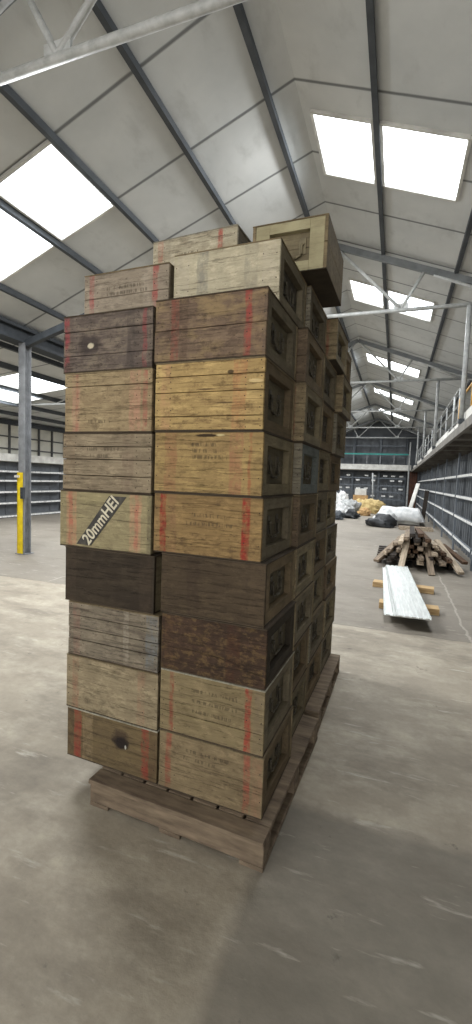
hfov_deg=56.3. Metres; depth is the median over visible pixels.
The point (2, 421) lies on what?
trim
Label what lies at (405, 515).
load
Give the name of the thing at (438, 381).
post
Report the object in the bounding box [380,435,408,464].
storage rack
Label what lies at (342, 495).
bundle
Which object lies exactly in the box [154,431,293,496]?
wooden crate
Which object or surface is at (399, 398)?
window
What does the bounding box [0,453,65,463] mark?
trim
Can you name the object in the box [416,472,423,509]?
storage rack
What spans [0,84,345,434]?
roof beam
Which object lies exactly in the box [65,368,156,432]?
wooden crate
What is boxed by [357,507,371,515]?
bundle
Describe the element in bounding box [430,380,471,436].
trim
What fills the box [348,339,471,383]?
roof truss
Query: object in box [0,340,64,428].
ceiling
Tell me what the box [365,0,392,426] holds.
roof beam
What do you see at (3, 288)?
beam
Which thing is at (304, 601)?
wooden crate
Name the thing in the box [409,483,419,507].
leaning board
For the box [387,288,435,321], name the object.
window
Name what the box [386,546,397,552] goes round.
old timber
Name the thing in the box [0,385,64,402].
beam
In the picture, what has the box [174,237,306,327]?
wooden crate
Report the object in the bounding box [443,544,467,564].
old timber
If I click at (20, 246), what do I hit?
window
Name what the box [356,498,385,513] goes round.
tarpaulin
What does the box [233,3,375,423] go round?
roof beam
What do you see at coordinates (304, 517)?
wooden crate
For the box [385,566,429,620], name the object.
metal sheet
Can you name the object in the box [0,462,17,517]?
bay
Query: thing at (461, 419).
post
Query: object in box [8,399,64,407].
truss
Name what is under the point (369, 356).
window
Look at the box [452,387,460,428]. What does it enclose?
handrail
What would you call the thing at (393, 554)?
old timber
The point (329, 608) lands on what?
wooden crate
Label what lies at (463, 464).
storage rack
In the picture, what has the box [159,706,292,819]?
wooden crate
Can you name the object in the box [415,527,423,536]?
old timber
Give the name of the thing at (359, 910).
floor
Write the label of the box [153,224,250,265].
wooden crate
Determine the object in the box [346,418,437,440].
roof truss
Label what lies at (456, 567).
old timber
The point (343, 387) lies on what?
wooden crate
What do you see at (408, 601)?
metal sheet
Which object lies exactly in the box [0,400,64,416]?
beam
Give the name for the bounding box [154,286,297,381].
wooden crate
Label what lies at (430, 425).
roof truss
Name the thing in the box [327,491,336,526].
wooden crate
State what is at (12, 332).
steel beam
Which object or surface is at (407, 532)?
old timber
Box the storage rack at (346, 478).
[337,471,353,499]
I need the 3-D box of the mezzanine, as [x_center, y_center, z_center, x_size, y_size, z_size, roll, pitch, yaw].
[3.000,-2.192,18.032,14.250,0.140,29.750,4,5,20]
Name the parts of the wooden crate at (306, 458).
panel, panel, handle, lid, panel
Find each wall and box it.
[0,418,65,464]
[340,421,432,506]
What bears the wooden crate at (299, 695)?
on the wooden pallet at (251, 840)
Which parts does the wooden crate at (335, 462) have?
panel, handle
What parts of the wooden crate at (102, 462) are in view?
panel, lid, frame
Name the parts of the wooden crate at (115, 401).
lid, frame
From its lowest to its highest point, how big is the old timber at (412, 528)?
0.074 m
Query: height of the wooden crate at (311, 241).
0.245 m
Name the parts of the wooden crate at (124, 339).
lid, frame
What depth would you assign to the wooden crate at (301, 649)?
2.52 m
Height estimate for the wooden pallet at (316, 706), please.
0.129 m
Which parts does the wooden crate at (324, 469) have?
handle, panel, panel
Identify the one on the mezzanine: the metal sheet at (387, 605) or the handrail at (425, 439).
the handrail at (425, 439)
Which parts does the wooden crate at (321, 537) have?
handle, panel, panel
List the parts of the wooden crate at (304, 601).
handle, panel, lid, panel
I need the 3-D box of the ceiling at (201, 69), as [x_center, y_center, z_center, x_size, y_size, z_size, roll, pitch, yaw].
[3.720,-4.359,13.402,10.050,1.985,38.200,4,5,20]
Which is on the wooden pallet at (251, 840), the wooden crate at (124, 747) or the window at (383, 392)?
the wooden crate at (124, 747)
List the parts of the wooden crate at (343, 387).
panel, handle, frame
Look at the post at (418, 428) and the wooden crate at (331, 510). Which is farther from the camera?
the post at (418, 428)
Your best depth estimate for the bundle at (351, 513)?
18.59 m
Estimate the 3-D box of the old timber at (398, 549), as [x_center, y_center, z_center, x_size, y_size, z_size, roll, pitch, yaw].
[3.130,0.673,8.382,0.088,0.066,1.012,4,5,25]
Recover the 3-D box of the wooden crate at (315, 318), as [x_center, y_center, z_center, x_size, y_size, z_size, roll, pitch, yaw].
[0.229,-1.034,2.512,0.490,0.253,0.457,4,5,21]
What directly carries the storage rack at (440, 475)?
on the floor
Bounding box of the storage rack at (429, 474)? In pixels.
[421,469,431,516]
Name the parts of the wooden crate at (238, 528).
lid, handle, panel, frame, panel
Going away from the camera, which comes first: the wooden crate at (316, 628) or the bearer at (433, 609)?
the wooden crate at (316, 628)
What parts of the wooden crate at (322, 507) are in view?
panel, handle, panel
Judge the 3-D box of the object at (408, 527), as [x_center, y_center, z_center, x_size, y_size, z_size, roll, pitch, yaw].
[5.945,0.527,14.607,1.040,0.060,0.100,3,5,15]
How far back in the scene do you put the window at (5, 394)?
11.43 m
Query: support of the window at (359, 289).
attached to the ceiling at (201, 69)
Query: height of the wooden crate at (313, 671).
0.268 m
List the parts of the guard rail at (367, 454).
rail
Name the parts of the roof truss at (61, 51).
gusset plate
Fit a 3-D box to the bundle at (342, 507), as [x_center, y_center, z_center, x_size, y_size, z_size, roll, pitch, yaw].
[4.808,-0.159,20.172,0.958,0.621,0.831,2,4,-4]
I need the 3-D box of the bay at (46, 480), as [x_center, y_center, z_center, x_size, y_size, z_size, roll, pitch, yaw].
[-6.672,-0.789,15.349,0.364,1.740,1.900,4,5,20]
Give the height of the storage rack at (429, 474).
2.300 m
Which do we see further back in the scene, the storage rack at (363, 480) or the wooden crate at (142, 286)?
the storage rack at (363, 480)
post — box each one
[415,428,419,465]
[421,411,426,459]
[432,380,439,449]
[458,304,471,425]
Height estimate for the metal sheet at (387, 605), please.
0.022 m
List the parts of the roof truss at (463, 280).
gusset plate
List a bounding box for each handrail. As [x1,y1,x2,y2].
[415,439,425,463]
[424,427,433,455]
[436,397,453,442]
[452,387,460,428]
[458,383,471,418]
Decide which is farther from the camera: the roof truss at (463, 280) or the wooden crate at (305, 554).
the roof truss at (463, 280)
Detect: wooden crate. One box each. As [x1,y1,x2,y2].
[60,489,161,555]
[63,305,156,373]
[63,433,155,493]
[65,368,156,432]
[65,546,161,614]
[66,653,160,730]
[67,706,159,783]
[68,600,162,673]
[84,262,173,313]
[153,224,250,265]
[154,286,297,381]
[154,356,295,440]
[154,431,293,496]
[154,492,293,562]
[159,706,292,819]
[160,548,295,628]
[160,652,294,757]
[161,601,295,690]
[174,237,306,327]
[253,213,343,307]
[291,494,317,547]
[291,538,315,599]
[292,442,320,494]
[292,668,307,736]
[293,382,323,448]
[293,581,314,646]
[293,628,308,691]
[296,327,325,397]
[305,286,326,353]
[305,642,321,706]
[308,601,324,663]
[313,567,323,612]
[314,529,326,574]
[316,491,328,532]
[318,450,330,491]
[320,623,332,673]
[321,402,333,452]
[323,355,336,410]
[323,556,336,599]
[323,587,335,638]
[325,523,336,564]
[326,318,347,376]
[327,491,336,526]
[329,454,340,490]
[331,413,345,457]
[334,374,351,421]
[346,352,351,382]
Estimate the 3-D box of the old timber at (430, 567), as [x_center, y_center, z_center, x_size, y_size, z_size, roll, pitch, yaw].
[3.368,0.785,7.710,0.100,0.560,0.758,3,4,13]
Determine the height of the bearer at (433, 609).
0.075 m
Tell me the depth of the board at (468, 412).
7.02 m
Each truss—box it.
[0,0,247,85]
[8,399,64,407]
[326,243,471,318]
[346,403,450,431]
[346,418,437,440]
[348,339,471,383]
[351,380,457,412]
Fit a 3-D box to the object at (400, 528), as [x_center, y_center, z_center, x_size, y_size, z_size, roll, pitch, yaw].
[5.971,0.591,14.601,1.040,0.060,0.100,3,5,15]
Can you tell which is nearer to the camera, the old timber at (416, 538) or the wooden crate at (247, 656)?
the wooden crate at (247, 656)
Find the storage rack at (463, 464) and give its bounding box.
[441,454,467,547]
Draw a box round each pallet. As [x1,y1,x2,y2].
[89,714,317,872]
[304,653,339,730]
[377,545,453,569]
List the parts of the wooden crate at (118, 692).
lid, frame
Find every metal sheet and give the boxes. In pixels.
[383,567,419,619]
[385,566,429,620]
[386,565,431,619]
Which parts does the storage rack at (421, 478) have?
panel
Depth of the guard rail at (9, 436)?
15.20 m
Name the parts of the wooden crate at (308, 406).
panel, panel, lid, handle, panel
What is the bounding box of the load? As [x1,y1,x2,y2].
[378,506,424,524]
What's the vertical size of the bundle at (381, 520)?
0.466 m
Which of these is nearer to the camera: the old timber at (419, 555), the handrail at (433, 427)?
the old timber at (419, 555)
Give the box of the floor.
[0,505,471,1023]
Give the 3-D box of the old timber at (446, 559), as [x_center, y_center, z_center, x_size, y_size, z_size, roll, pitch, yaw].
[3.810,0.784,8.237,0.084,0.102,1.482,3,4,11]
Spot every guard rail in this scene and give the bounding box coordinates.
[0,425,63,456]
[345,453,408,464]
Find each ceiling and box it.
[0,0,471,440]
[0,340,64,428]
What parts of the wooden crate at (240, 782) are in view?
panel, lid, handle, panel, frame, panel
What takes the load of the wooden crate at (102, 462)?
on the wooden crate at (108, 521)
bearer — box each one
[372,579,433,594]
[379,599,439,615]
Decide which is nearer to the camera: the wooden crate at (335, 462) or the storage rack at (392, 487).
the wooden crate at (335, 462)
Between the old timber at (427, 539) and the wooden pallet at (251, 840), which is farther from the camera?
the old timber at (427, 539)
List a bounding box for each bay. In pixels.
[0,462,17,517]
[31,464,62,515]
[61,465,65,487]
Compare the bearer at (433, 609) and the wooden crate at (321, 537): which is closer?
the wooden crate at (321, 537)
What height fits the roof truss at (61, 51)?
2.011 m
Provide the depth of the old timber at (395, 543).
8.22 m
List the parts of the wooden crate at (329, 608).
panel, handle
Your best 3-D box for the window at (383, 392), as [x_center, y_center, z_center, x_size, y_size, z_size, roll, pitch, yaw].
[6.712,-5.525,20.290,0.735,0.331,1.135,4,5,20]
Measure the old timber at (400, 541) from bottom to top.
0.067 m
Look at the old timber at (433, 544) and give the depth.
7.79 m
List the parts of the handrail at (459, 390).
rail post, rail post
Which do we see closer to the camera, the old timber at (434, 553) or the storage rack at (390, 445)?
the old timber at (434, 553)
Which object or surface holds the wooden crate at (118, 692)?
on the wooden crate at (124, 747)
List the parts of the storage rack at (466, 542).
panel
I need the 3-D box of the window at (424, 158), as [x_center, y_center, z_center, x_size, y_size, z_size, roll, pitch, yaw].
[2.240,-4.208,5.319,0.955,0.414,1.135,4,5,20]
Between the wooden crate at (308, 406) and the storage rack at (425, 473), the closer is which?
the wooden crate at (308, 406)
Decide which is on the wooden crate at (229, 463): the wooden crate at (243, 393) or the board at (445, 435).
the wooden crate at (243, 393)
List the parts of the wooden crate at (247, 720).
panel, lid, handle, panel, frame, panel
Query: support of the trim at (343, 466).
attached to the mezzanine
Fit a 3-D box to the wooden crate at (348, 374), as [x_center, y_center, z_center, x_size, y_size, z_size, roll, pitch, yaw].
[0.598,-1.087,3.371,0.490,0.249,0.457,4,5,21]
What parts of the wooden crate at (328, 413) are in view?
handle, panel, panel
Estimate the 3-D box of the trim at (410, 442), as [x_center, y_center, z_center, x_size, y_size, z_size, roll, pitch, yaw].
[11.365,-2.433,29.074,0.080,4.300,0.090,4,5,20]
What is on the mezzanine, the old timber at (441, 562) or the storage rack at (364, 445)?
the storage rack at (364, 445)
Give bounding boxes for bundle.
[335,510,344,519]
[336,490,348,503]
[336,502,350,512]
[341,498,361,510]
[343,509,360,518]
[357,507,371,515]
[365,513,396,527]
[373,509,397,525]
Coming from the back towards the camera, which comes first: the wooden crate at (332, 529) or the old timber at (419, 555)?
the old timber at (419, 555)
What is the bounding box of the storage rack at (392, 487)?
[378,472,405,506]
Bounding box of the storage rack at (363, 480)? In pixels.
[352,471,378,499]
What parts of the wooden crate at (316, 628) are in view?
panel, panel, handle, lid, panel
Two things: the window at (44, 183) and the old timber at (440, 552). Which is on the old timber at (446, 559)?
the old timber at (440, 552)
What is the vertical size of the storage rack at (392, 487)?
2.300 m
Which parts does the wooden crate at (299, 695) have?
handle, panel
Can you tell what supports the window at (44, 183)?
attached to the ceiling at (201, 69)
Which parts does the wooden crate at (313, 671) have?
handle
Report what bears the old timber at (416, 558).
on the pallet at (381, 548)
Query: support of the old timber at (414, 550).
on the old timber at (419, 555)
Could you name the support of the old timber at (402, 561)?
on the floor
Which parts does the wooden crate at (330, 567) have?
panel, handle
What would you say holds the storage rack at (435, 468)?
on the floor
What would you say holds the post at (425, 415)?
on the mezzanine
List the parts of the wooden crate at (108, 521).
lid, frame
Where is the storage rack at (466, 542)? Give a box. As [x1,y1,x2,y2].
[452,452,471,566]
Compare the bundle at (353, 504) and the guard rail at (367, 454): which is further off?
the guard rail at (367, 454)
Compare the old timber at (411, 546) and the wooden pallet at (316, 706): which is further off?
the old timber at (411, 546)
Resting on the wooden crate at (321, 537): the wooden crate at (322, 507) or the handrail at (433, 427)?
the wooden crate at (322, 507)
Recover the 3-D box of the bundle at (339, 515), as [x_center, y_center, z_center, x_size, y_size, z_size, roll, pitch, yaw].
[4.060,0.106,17.916,0.770,0.380,0.742,4,5,20]
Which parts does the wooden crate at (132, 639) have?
lid, frame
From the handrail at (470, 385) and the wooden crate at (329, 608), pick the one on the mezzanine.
the handrail at (470, 385)
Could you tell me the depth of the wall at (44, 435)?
15.19 m
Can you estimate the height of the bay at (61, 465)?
1.740 m
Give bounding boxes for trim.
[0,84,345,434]
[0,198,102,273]
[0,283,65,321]
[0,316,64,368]
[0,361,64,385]
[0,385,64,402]
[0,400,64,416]
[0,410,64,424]
[0,418,64,432]
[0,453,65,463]
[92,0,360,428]
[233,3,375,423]
[340,464,410,470]
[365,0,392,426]
[406,442,410,506]
[410,209,471,433]
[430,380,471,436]
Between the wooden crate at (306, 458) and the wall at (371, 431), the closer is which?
the wooden crate at (306, 458)
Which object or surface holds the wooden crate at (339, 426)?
on the wooden crate at (335, 462)
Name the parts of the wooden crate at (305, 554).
panel, handle, panel, panel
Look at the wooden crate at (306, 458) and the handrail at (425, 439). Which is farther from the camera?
the handrail at (425, 439)
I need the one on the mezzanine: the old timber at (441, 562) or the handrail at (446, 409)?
the handrail at (446, 409)
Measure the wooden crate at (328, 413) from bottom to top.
0.279 m
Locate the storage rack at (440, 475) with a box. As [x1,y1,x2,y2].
[428,464,443,526]
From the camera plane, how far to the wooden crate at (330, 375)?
2.80 m
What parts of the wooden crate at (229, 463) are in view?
lid, handle, panel, frame, panel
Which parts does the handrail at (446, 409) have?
rail, rail, rail post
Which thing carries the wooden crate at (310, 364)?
on the wooden crate at (308, 406)
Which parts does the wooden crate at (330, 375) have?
panel, handle, panel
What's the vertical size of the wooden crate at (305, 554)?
0.256 m
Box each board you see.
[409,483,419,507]
[421,490,428,519]
[438,431,448,444]
[464,405,471,419]
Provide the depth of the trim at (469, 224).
8.02 m
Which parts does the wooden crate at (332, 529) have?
handle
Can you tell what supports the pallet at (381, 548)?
on the floor
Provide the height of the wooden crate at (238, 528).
0.256 m
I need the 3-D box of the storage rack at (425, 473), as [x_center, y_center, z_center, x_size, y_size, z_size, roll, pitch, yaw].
[10.491,-1.128,24.673,0.304,2.300,2.740,4,5,20]
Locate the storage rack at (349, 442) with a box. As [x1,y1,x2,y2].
[341,435,354,463]
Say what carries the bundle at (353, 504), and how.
on the floor
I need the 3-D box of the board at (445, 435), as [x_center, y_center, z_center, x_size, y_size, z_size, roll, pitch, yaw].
[5.095,-1.754,10.868,0.033,0.230,2.270,4,5,20]
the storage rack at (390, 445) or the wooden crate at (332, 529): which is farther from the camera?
the storage rack at (390, 445)
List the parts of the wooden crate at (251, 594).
lid, handle, panel, frame, panel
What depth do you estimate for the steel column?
7.79 m
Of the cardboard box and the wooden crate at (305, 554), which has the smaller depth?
the wooden crate at (305, 554)
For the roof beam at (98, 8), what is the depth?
4.62 m
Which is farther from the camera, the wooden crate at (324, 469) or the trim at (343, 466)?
the trim at (343, 466)
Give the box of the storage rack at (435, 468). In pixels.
[426,467,436,520]
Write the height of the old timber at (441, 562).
0.079 m
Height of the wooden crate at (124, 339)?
0.253 m
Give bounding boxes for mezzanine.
[340,414,471,471]
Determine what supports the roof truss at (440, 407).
attached to the ceiling at (201, 69)
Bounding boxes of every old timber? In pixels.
[373,540,395,561]
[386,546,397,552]
[390,547,398,558]
[393,536,399,545]
[396,545,401,552]
[398,534,403,544]
[398,539,410,566]
[403,529,409,540]
[409,526,414,536]
[409,538,413,548]
[412,545,418,553]
[413,532,420,542]
[414,553,423,565]
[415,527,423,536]
[416,544,423,551]
[416,551,423,560]
[420,537,427,546]
[421,531,430,542]
[423,538,434,575]
[430,539,437,547]
[431,548,437,556]
[434,539,463,574]
[434,558,445,565]
[436,549,446,556]
[440,555,452,562]
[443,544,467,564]
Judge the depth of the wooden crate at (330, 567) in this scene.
3.32 m
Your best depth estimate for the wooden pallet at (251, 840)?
1.86 m
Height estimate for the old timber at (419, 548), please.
0.079 m
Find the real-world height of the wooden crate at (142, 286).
0.236 m
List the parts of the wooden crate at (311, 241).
panel, panel, frame, lid, handle, panel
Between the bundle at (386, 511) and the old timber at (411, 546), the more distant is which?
the bundle at (386, 511)
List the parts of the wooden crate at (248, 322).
panel, lid, handle, panel, frame, panel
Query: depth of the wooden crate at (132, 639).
2.00 m
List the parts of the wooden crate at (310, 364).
panel, lid, handle, panel, frame, panel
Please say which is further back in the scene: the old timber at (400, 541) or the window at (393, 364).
the window at (393, 364)
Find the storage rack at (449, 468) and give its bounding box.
[433,460,453,535]
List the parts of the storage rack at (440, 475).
panel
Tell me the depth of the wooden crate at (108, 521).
1.98 m
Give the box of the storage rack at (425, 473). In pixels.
[418,471,426,508]
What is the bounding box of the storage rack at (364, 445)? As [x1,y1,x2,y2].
[354,435,381,463]
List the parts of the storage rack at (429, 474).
panel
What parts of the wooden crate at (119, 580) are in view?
lid, frame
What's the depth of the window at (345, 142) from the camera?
5.58 m
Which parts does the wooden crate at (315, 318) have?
panel, panel, handle, lid, frame, panel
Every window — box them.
[0,139,114,241]
[0,209,54,282]
[0,372,66,393]
[0,389,40,403]
[310,109,376,185]
[348,278,384,308]
[365,352,387,367]
[373,387,389,397]
[379,120,471,202]
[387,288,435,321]
[390,360,420,377]
[391,393,413,405]
[392,412,409,421]
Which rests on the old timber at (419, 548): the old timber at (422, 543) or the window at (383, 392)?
the old timber at (422, 543)
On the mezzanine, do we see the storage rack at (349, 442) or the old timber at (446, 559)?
the storage rack at (349, 442)
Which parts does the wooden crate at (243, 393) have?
panel, lid, panel, panel, handle, frame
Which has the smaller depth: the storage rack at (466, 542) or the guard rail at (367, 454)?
the storage rack at (466, 542)
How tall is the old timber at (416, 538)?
0.082 m
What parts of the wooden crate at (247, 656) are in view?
panel, lid, handle, panel, frame, panel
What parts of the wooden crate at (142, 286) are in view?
lid, frame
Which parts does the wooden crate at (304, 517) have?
panel, handle, panel, panel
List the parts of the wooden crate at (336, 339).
panel, lid, handle, frame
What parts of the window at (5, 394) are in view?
frame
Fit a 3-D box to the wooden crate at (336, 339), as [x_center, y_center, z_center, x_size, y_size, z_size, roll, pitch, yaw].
[0.459,-1.061,2.928,0.490,0.245,0.457,4,5,21]
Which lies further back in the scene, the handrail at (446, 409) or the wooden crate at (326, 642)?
the handrail at (446, 409)
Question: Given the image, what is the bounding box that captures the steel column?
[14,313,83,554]
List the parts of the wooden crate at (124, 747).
lid, frame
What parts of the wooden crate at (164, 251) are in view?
lid, frame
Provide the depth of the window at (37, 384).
10.37 m
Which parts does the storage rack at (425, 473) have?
panel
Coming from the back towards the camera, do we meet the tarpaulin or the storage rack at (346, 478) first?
the storage rack at (346, 478)
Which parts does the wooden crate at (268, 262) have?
panel, lid, handle, panel, frame, panel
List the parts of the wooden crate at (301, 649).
handle, panel, panel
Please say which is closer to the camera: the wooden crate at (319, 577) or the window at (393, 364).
the wooden crate at (319, 577)
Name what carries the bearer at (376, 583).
on the floor
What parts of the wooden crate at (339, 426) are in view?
panel, handle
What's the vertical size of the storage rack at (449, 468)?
2.300 m
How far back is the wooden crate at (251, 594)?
1.81 m
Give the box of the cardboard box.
[353,488,367,499]
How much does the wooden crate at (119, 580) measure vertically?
0.257 m
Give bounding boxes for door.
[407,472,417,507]
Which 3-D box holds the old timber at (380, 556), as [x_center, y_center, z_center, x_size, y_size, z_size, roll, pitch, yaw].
[2.799,0.723,8.207,0.100,0.328,0.815,6,6,44]
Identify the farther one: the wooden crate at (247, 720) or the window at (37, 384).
the window at (37, 384)
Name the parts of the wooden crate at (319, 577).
panel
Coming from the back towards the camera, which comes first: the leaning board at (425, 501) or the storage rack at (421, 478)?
the storage rack at (421, 478)

